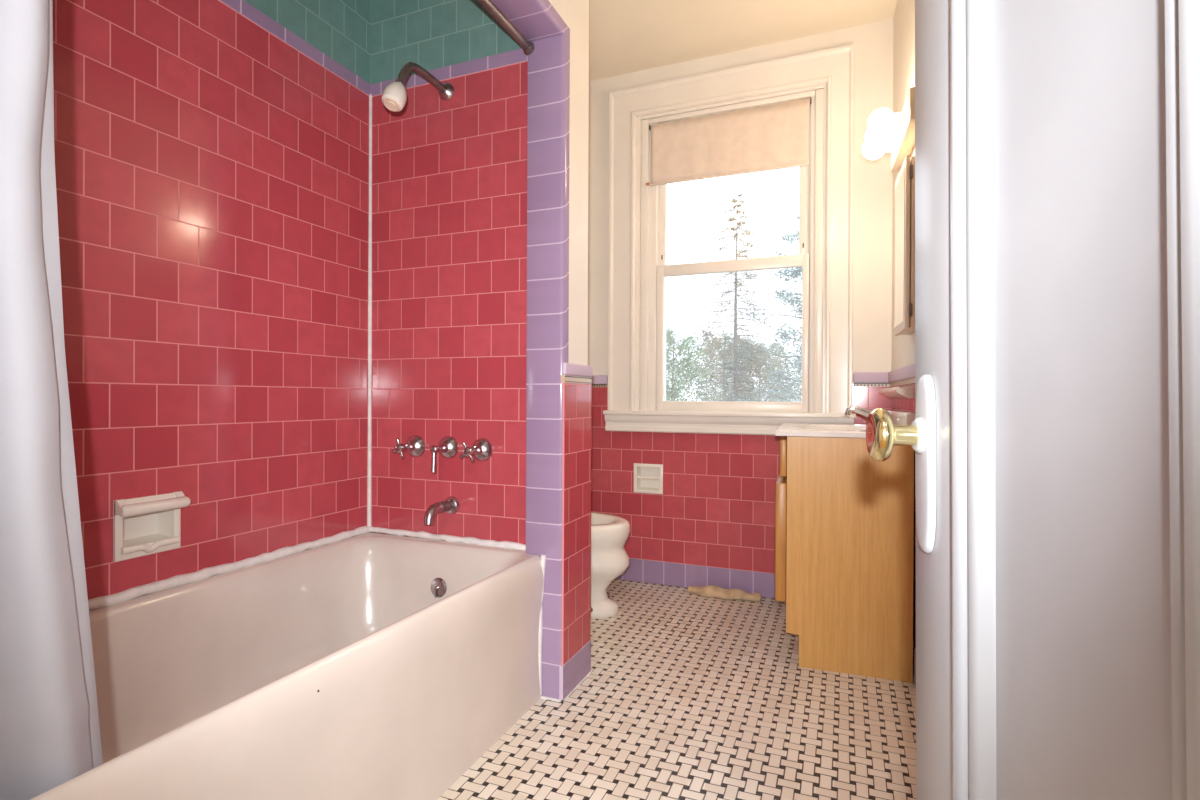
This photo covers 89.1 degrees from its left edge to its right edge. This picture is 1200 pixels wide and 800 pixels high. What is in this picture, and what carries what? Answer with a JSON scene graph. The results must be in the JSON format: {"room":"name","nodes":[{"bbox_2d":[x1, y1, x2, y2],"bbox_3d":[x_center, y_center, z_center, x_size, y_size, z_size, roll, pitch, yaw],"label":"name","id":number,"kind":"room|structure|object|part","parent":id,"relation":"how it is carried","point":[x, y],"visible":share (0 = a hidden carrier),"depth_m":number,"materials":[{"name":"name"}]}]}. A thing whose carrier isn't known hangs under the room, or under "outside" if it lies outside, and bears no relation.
{"room":"bathroom","nodes":[
{"label":"bathroom","id":0,"kind":"room"},
{"bbox_2d":[53,0,370,599],"bbox_3d":[-1.176,-0.365,1.472,0.150,2.534,1.550,0,0,22],"label":"wall","id":1,"kind":"structure","parent":0,"point":[212,175],"depth_m":1.63,"materials":[{"name":"red tile"}]},
{"bbox_2d":[113,491,190,561],"bbox_3d":[-1.097,0.302,1.478,0.089,0.143,0.155,0,0,22],"label":"soap dish","id":2,"kind":"object","parent":1,"relation":"attached to","point":[146,525],"visible":1,"depth_m":1.48,"materials":[{"name":"beige ceramic"}]},
{"bbox_2d":[219,0,370,95],"bbox_3d":[-1.102,-1.095,1.439,0.004,0.041,1.546,0,0,22],"label":"trim","id":3,"kind":"structure","parent":1,"relation":"attached to","point":[242,7],"depth_m":1.86,"materials":[{"name":"purple tile"}]},
{"bbox_2d":[88,526,525,609],"bbox_3d":[-0.803,0.461,1.355,0.661,0.034,1.509,0,0,22],"label":"trim","id":4,"kind":"structure","parent":1,"relation":"attached to","point":[178,580],"depth_m":1.76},
{"bbox_2d":[367,94,371,525],"bbox_3d":[-0.816,-0.311,2.161,0.017,1.543,0.017,0,0,22],"label":"trim","id":5,"kind":"structure","parent":1,"relation":"attached to","point":[370,96],"depth_m":2.16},
{"bbox_2d":[371,0,527,544],"bbox_3d":[-0.510,-0.364,2.044,0.660,2.534,0.008,0,0,22],"label":"wall","id":6,"kind":"structure","parent":0,"point":[449,178],"depth_m":2.04,"materials":[{"name":"red tile"}]},
{"bbox_2d":[391,435,425,457],"bbox_3d":[-0.648,0.159,2.042,0.076,0.076,0.100,0,0,22],"label":"tub valve","id":7,"kind":"object","parent":6,"relation":"attached to","point":[415,446],"visible":1,"depth_m":2.06,"materials":[{"name":"silver metal"}]},
{"bbox_3d":[-0.660,0.159,2.011,0.068,0.068,0.012,0,0,22],"label":"cross handle","id":8,"kind":"part","parent":7,"relation":"part of","materials":[{"name":"silver metal"}]},
{"bbox_3d":[-0.654,0.159,2.028,0.029,0.029,0.070,0,0,22],"label":"stem","id":9,"kind":"part","parent":7,"relation":"part of","materials":[{"name":"silver metal"}]},
{"bbox_2d":[382,62,453,111],"bbox_3d":[-0.571,-0.963,1.911,0.068,0.197,0.283,0,0,24],"label":"shower","id":10,"kind":"object","parent":6,"relation":"attached to","point":[394,96],"visible":1,"depth_m":1.83,"materials":[{"name":"silver metal"}]},
{"bbox_3d":[-0.560,-1.003,1.933,0.025,0.094,0.225,0,0,24],"label":"arm","id":11,"kind":"part","parent":10,"relation":"part of","materials":[{"name":"metal"}]},
{"bbox_2d":[423,496,459,524],"bbox_3d":[-0.519,0.357,1.969,0.060,0.072,0.141,0,0,22],"label":"tub spout","id":12,"kind":"object","parent":6,"relation":"attached to","point":[451,505],"visible":1,"depth_m":1.96,"materials":[{"name":"silver metal"}]},
{"bbox_2d":[430,436,458,472],"bbox_3d":[-0.522,0.178,1.996,0.076,0.114,0.091,0,0,22],"label":"tub valve","id":13,"kind":"object","parent":6,"relation":"attached to","point":[448,447],"visible":1,"depth_m":2.01,"materials":[{"name":"silver metal"}]},
{"bbox_3d":[-0.536,0.193,1.962,0.017,0.083,0.018,0,0,22],"label":"lever","id":14,"kind":"part","parent":13,"relation":"part of","materials":[{"name":"silver metal"}]},
{"bbox_3d":[-0.527,0.159,1.983,0.024,0.024,0.060,0,0,22],"label":"stem","id":15,"kind":"part","parent":13,"relation":"part of","materials":[{"name":"silver metal"}]},
{"bbox_2d":[371,48,527,95],"bbox_3d":[-0.511,-1.095,2.037,0.655,0.041,0.004,0,0,22],"label":"trim","id":16,"kind":"structure","parent":6,"relation":"attached to","point":[514,56],"depth_m":2.01,"materials":[{"name":"purple tile"}]},
{"bbox_2d":[460,438,492,461],"bbox_3d":[-0.401,0.162,1.943,0.076,0.076,0.100,0,0,22],"label":"tub valve","id":17,"kind":"object","parent":6,"relation":"attached to","point":[481,449],"visible":1,"depth_m":1.96,"materials":[{"name":"silver metal"}]},
{"bbox_3d":[-0.414,0.162,1.912,0.063,0.063,0.013,0,0,22],"label":"cross handle","id":18,"kind":"part","parent":17,"relation":"part of","materials":[{"name":"silver metal"}]},
{"bbox_3d":[-0.407,0.162,1.929,0.029,0.029,0.070,0,0,22],"label":"stem","id":19,"kind":"part","parent":17,"relation":"part of","materials":[{"name":"silver metal"}]},
{"bbox_2d":[549,0,563,20],"bbox_3d":[-0.444,-1.367,1.154,0.116,0.522,1.509,0,0,22],"label":"wall header","id":20,"kind":"structure","parent":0,"point":[558,5],"depth_m":1.80,"materials":[{"name":"beige paint"}]},
{"bbox_2d":[478,0,533,54],"bbox_3d":[-0.488,-1.064,1.194,0.038,0.061,1.450,0,0,22],"label":"shower rod","id":21,"kind":"object","parent":20,"relation":"attached to","point":[528,47],"visible":1,"depth_m":1.74,"materials":[{"name":"metal"}]},
{"bbox_2d":[0,0,102,799],"bbox_3d":[-0.728,-0.249,0.697,0.111,1.651,0.327,0,0,22],"label":"shower curtain","id":22,"kind":"object","parent":21,"relation":"hanging from","point":[50,736],"visible":0.98,"depth_m":0.76,"materials":[{"name":"white fabric"}]},
{"bbox_2d":[491,0,569,698],"bbox_3d":[-0.440,-0.119,1.176,0.132,2.050,1.550,0,0,22],"label":"trim","id":23,"kind":"structure","parent":20,"relation":"attached to","point":[538,21],"depth_m":1.84,"materials":[{"name":"purple tile"}]},
{"bbox_2d":[564,0,588,364],"bbox_3d":[-0.436,-0.364,2.071,0.776,2.534,0.193,0,0,22],"label":"wall partition","id":24,"kind":"structure","parent":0,"point":[576,12],"depth_m":1.94,"materials":[{"name":"beige paint"}]},
{"bbox_2d":[539,554,545,694],"bbox_3d":[-0.180,0.682,1.851,0.033,0.426,0.022,0,0,22],"label":"trim","id":25,"kind":"structure","parent":24,"relation":"attached to","point":[543,557],"depth_m":1.85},
{"bbox_2d":[559,640,590,699],"bbox_3d":[-0.076,0.849,1.927,0.012,0.103,0.215,0,0,22],"label":"baseboard","id":26,"kind":"structure","parent":24,"relation":"attached to","point":[572,672],"depth_m":1.90,"materials":[{"name":"purple tile"}]},
{"bbox_2d":[541,671,591,702],"bbox_3d":[-0.116,0.902,1.940,0.102,0.005,0.219,0,0,22],"label":"trim","id":27,"kind":"structure","parent":26,"relation":"attached to","point":[589,673],"depth_m":1.85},
{"bbox_2d":[561,375,591,383],"bbox_3d":[-0.072,-0.064,1.925,0.011,0.023,0.213,0,0,22],"label":"trim","id":28,"kind":"structure","parent":24,"relation":"attached to","point":[564,378],"depth_m":1.91,"materials":[{"name":"beige tile"}]},
{"bbox_2d":[562,383,591,664],"bbox_3d":[-0.074,0.373,1.928,0.010,0.851,0.209,0,0,22],"label":"wall tile","id":29,"kind":"structure","parent":24,"relation":"attached to","point":[576,442],"depth_m":1.91,"materials":[{"name":"red tile"}]},
{"bbox_2d":[562,362,592,376],"bbox_3d":[-0.069,-0.094,1.927,0.015,0.038,0.216,0,0,22],"label":"trim","id":30,"kind":"structure","parent":24,"relation":"attached to","point":[571,369],"depth_m":1.90,"materials":[{"name":"purple tile"}]},
{"bbox_2d":[438,579,915,799],"bbox_3d":[0.003,0.966,1.676,2.200,0.120,3.045,0,0,22],"label":"floor","id":31,"kind":"structure","parent":0,"point":[685,695],"depth_m":1.70,"materials":[{"name":"tile"}]},
{"bbox_2d":[30,532,543,799],"bbox_3d":[-0.764,0.688,1.338,0.720,0.432,1.485,0,0,22],"label":"bathtub","id":32,"kind":"object","parent":31,"relation":"on","point":[367,666],"visible":0.99,"depth_m":1.43,"materials":[{"name":"ceramic"}]},
{"bbox_3d":[-0.519,0.602,1.954,0.062,0.061,0.018,0,0,22],"label":"overflow plate","id":33,"kind":"part","parent":32,"relation":"part of","materials":[{"name":"silver metal"}]},
{"bbox_2d":[590,512,629,617],"bbox_3d":[-0.217,0.524,2.678,0.727,0.755,0.480,0,0,22],"label":"toilet","id":34,"kind":"object","parent":31,"relation":"on","point":[609,533],"visible":0.27,"depth_m":2.51,"materials":[{"name":"white ceramic"}]},
{"bbox_2d":[687,585,761,600],"bbox_3d":[0.568,0.881,2.803,0.336,0.043,0.094,0,0,22],"label":"rag","id":35,"kind":"object","parent":31,"relation":"on","point":[711,590],"visible":1,"depth_m":2.78,"materials":[{"name":"beige fabric"}]},
{"bbox_2d":[775,436,913,682],"bbox_3d":[0.902,0.516,2.316,0.432,0.783,0.611,0,0,19],"label":"bathroom vanity","id":36,"kind":"object","parent":31,"relation":"on","point":[844,517],"visible":0.92,"depth_m":2.02,"materials":[{"name":"brown wood"}]},
{"bbox_3d":[0.668,0.490,2.236,0.041,0.409,0.296,0,0,19],"label":"cabinet door","id":37,"kind":"part","parent":36,"relation":"part of","materials":[{"name":"brown wood"}]},
{"bbox_3d":[0.727,0.200,2.376,0.023,0.129,0.599,0,0,19],"label":"drawer","id":38,"kind":"part","parent":36,"relation":"part of","materials":[{"name":"brown wood"}]},
{"bbox_2d":[775,410,914,437],"bbox_3d":[0.910,0.150,2.316,0.436,0.220,0.632,0,0,19],"label":"countertop","id":39,"kind":"structure","parent":36,"relation":"on","point":[898,417],"depth_m":2.08,"materials":[{"name":"white stone"}]},
{"bbox_2d":[844,405,871,416],"bbox_3d":[0.988,0.062,2.266,0.146,0.083,0.200,0,0,19],"label":"sink faucet","id":40,"kind":"object","parent":39,"relation":"on","point":[859,410],"visible":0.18,"depth_m":2.27,"materials":[{"name":"silver metal"}]},
{"bbox_2d":[588,19,893,597],"bbox_3d":[0.517,-0.363,3.000,2.150,2.534,0.200,0,0,22],"label":"wall","id":41,"kind":"structure","parent":0,"point":[715,507],"depth_m":2.87,"materials":[{"name":"beige paint"}]},
{"bbox_2d":[634,463,662,493],"bbox_3d":[0.245,0.387,3.020,0.150,0.145,0.049,0,0,22],"label":"paper holder","id":42,"kind":"object","parent":41,"relation":"attached to","point":[648,478],"visible":1,"depth_m":3.02,"materials":[{"name":"beige ceramic"}]},
{"bbox_2d":[615,558,774,597],"bbox_3d":[0.422,0.846,2.929,1.740,0.110,0.008,0,0,22],"label":"baseboard","id":43,"kind":"structure","parent":41,"relation":"attached to","point":[640,570],"depth_m":2.91,"materials":[{"name":"purple tile"}]},
{"bbox_2d":[603,44,855,434],"bbox_3d":[0.609,-0.691,2.943,1.165,1.699,0.278,0,0,22],"label":"window","id":44,"kind":"structure","parent":41,"relation":"in","point":[638,269],"depth_m":2.83,"materials":[{"name":"glossy cream paint"},{"name":"clear glass"},{"name":"cream fabric"}]},
{"bbox_2d":[646,97,811,185],"bbox_3d":[0.590,-1.204,2.873,0.770,0.305,0.035,0,0,22],"label":"roller shade","id":45,"kind":"object","parent":44,"relation":"attached to","point":[774,136],"visible":1,"depth_m":2.85,"materials":[{"name":"beige fabric"}]},
{"bbox_3d":[0.614,-0.302,2.887,0.713,0.718,0.029,0,0,22],"label":"sash","id":46,"kind":"part","parent":44,"relation":"part of","materials":[{"name":"beige paint"}]},
{"bbox_3d":[0.624,-0.992,2.916,0.700,0.743,0.032,0,0,22],"label":"sash","id":47,"kind":"part","parent":44,"relation":"part of","materials":[{"name":"beige paint"}]},
{"bbox_2d":[592,372,888,383],"bbox_3d":[0.427,-0.101,2.922,1.744,0.046,0.014,0,0,22],"label":"trim","id":48,"kind":"structure","parent":41,"relation":"attached to","point":[858,377],"depth_m":2.63,"materials":[{"name":"purple tile"}]},
{"bbox_2d":[592,383,889,386],"bbox_3d":[0.428,-0.070,2.925,1.745,0.016,0.008,0,0,22],"label":"trim","id":49,"kind":"structure","parent":41,"relation":"attached to","point":[854,384],"depth_m":2.63,"materials":[{"name":"beige tile"}]},
{"bbox_2d":[589,0,897,80],"bbox_3d":[0.015,-1.678,1.667,2.200,0.100,3.045,0,0,22],"label":"ceiling","id":50,"kind":"structure","parent":0,"point":[626,36],"depth_m":2.64,"materials":[{"name":"beige paint"}]},
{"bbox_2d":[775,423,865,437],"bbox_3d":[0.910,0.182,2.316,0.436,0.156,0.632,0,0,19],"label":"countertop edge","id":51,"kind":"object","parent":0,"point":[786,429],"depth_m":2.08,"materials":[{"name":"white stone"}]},
{"bbox_2d":[891,0,915,674],"bbox_3d":[0.856,-0.356,1.279,0.120,2.534,2.850,0,0,19],"label":"wall","id":52,"kind":"structure","parent":0,"point":[903,346],"depth_m":2.31,"materials":[{"name":"beige paint"}]},
{"bbox_2d":[862,87,914,171],"bbox_3d":[0.994,-0.909,2.095,0.153,0.100,0.465,0,0,19],"label":"vanity light","id":53,"kind":"object","parent":52,"relation":"attached to","point":[901,141],"visible":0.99,"depth_m":2.03,"materials":[{"name":"beige paint"}]},
{"bbox_2d":[862,140,895,159],"bbox_3d":[1.010,-0.916,2.208,0.109,0.080,0.080,0,0,22],"label":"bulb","id":54,"kind":"object","parent":53,"relation":"attached to","point":[871,153],"depth_m":2.19,"materials":[{"name":"white glass"}]},
{"bbox_2d":[865,126,899,147],"bbox_3d":[0.974,-0.916,2.103,0.109,0.080,0.080,0,0,22],"label":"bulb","id":55,"kind":"object","parent":53,"relation":"attached to","point":[873,140],"depth_m":2.08,"materials":[{"name":"white glass"}]},
{"bbox_2d":[868,108,904,134],"bbox_3d":[0.937,-0.916,1.997,0.109,0.080,0.080,0,0,22],"label":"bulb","id":56,"kind":"object","parent":53,"relation":"attached to","point":[881,120],"depth_m":1.98,"materials":[{"name":"white glass"}]},
{"bbox_3d":[1.045,-0.909,2.078,0.044,0.100,0.465,0,0,19],"label":"plate","id":57,"kind":"part","parent":53,"relation":"part of","materials":[{"name":"beige paint"}]},
{"bbox_2d":[878,386,912,397],"bbox_3d":[1.119,-0.028,2.318,0.053,0.043,0.555,0,0,19],"label":"shelf","id":58,"kind":"object","parent":52,"relation":"attached to","point":[894,392],"visible":1,"depth_m":2.12,"materials":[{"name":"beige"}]},
{"bbox_2d":[886,410,914,424],"bbox_3d":[1.102,0.073,2.252,0.032,0.064,0.628,0,0,19],"label":"backsplash","id":59,"kind":"structure","parent":52,"relation":"attached to","point":[898,417],"depth_m":2.06,"materials":[{"name":"tile"}]},
{"bbox_2d":[888,364,914,385],"bbox_3d":[0.878,-0.087,1.557,0.014,0.062,2.190,0,0,19],"label":"trim","id":60,"kind":"structure","parent":52,"relation":"attached to","point":[908,372],"depth_m":2.20,"materials":[{"name":"purple tile"}]},
{"bbox_2d":[894,156,914,335],"bbox_3d":[1.017,-0.493,2.011,0.051,0.537,0.264,0,0,19],"label":"medicine cabinet","id":61,"kind":"object","parent":52,"relation":"attached to","point":[904,267],"visible":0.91,"depth_m":1.91,"materials":[{"name":"beige paint"}]},
{"bbox_2d":[894,167,904,327],"bbox_3d":[0.994,-0.493,2.022,0.002,0.485,0.215,0,0,19],"label":"mirror","id":62,"kind":"object","parent":61,"relation":"attached to","point":[899,279],"depth_m":2.01,"materials":[{"name":"beige mirror"}]},
{"bbox_2d":[914,648,915,685],"bbox_3d":[0.751,0.853,1.191,0.008,0.110,1.610,0,0,19],"label":"baseboard","id":63,"kind":"structure","parent":52,"relation":"attached to","point":[914,648],"depth_m":1.94,"materials":[{"name":"purple tile"}]},
{"bbox_3d":[-0.538,-0.359,0.315,2.200,2.534,0.120,0,0,22],"label":"wall","id":64,"kind":"structure","parent":0,"visible":0},
{"bbox_2d":[866,0,1199,799],"bbox_3d":[0.267,-0.124,0.322,0.091,1.985,0.702,0,-1,11],"label":"door","id":65,"kind":"structure","parent":64,"relation":"in","point":[1054,433],"depth_m":0.40,"materials":[{"name":"white paint"}]},
{"bbox_3d":[0.301,0.036,0.623,0.044,0.055,0.055,0,-1,11],"label":"knob","id":66,"kind":"part","parent":65,"relation":"part of","materials":[{"name":"gold metal"}]},
{"bbox_3d":[0.293,-0.124,0.316,0.036,1.985,0.700,0,-1,11],"label":"frame","id":67,"kind":"part","parent":65,"relation":"part of","materials":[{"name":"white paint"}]},
{"bbox_3d":[0.308,-0.180,0.393,0.016,1.680,0.299,0,-1,11],"label":"panel","id":68,"kind":"part","parent":65,"relation":"part of","materials":[{"name":"white paint"}]},
{"label":"outside","id":69,"kind":"structure","parent":0,"visible":0},
{"bbox_3d":[6.296,3.878,33.264,70.000,0.100,57.000,0,0,22],"label":"ground","id":70,"kind":"structure","parent":69,"visible":0},
{"bbox_2d":[666,332,699,400],"bbox_3d":[1.637,0.645,20.611,4.011,6.412,3.563,0,0,22],"label":"tree","id":71,"kind":"object","parent":70,"relation":"on","point":[673,339],"visible":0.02,"depth_m":20.58,"materials":[{"name":"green plant"}]},
{"bbox_2d":[666,325,725,400],"bbox_3d":[1.500,1.173,12.634,2.597,5.410,2.206,0,0,-9],"label":"evergreen tree","id":72,"kind":"object","parent":70,"relation":"on","point":[688,340],"visible":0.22,"depth_m":12.40,"materials":[{"name":"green plant"}]},
{"bbox_2d":[682,328,764,400],"bbox_3d":[4.708,0.551,23.148,4.011,6.611,3.563,0,0,22],"label":"tree","id":73,"kind":"object","parent":70,"relation":"on","point":[706,333],"visible":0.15,"depth_m":22.89,"materials":[{"name":"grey plant"}]},
{"bbox_2d":[675,192,801,401],"bbox_3d":[3.581,-0.687,15.521,3.780,9.127,4.756,0,0,37],"label":"tree","id":74,"kind":"object","parent":70,"relation":"on","point":[731,220],"visible":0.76,"depth_m":15.47,"materials":[{"name":"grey plant"}]},
{"bbox_2d":[692,214,801,401],"bbox_3d":[3.537,0.170,10.496,4.175,7.449,4.351,0,0,-5],"label":"pine tree","id":75,"kind":"object","parent":70,"relation":"on","point":[788,235],"visible":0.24,"depth_m":10.44,"materials":[{"name":"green plant"}]},
{"bbox_2d":[702,334,801,401],"bbox_3d":[5.170,0.873,19.751,3.632,5.995,3.904,0,0,-13],"label":"tree","id":76,"kind":"object","parent":70,"relation":"on","point":[781,345],"visible":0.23,"depth_m":19.41,"materials":[{"name":"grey plant"}]},
{"bbox_2d":[782,336,801,401],"bbox_3d":[8.086,0.684,21.806,3.814,6.385,3.820,0,0,-14],"label":"tree","id":77,"kind":"object","parent":70,"relation":"on","point":[797,348],"visible":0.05,"depth_m":21.81,"materials":[{"name":"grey plant"}]}
]}

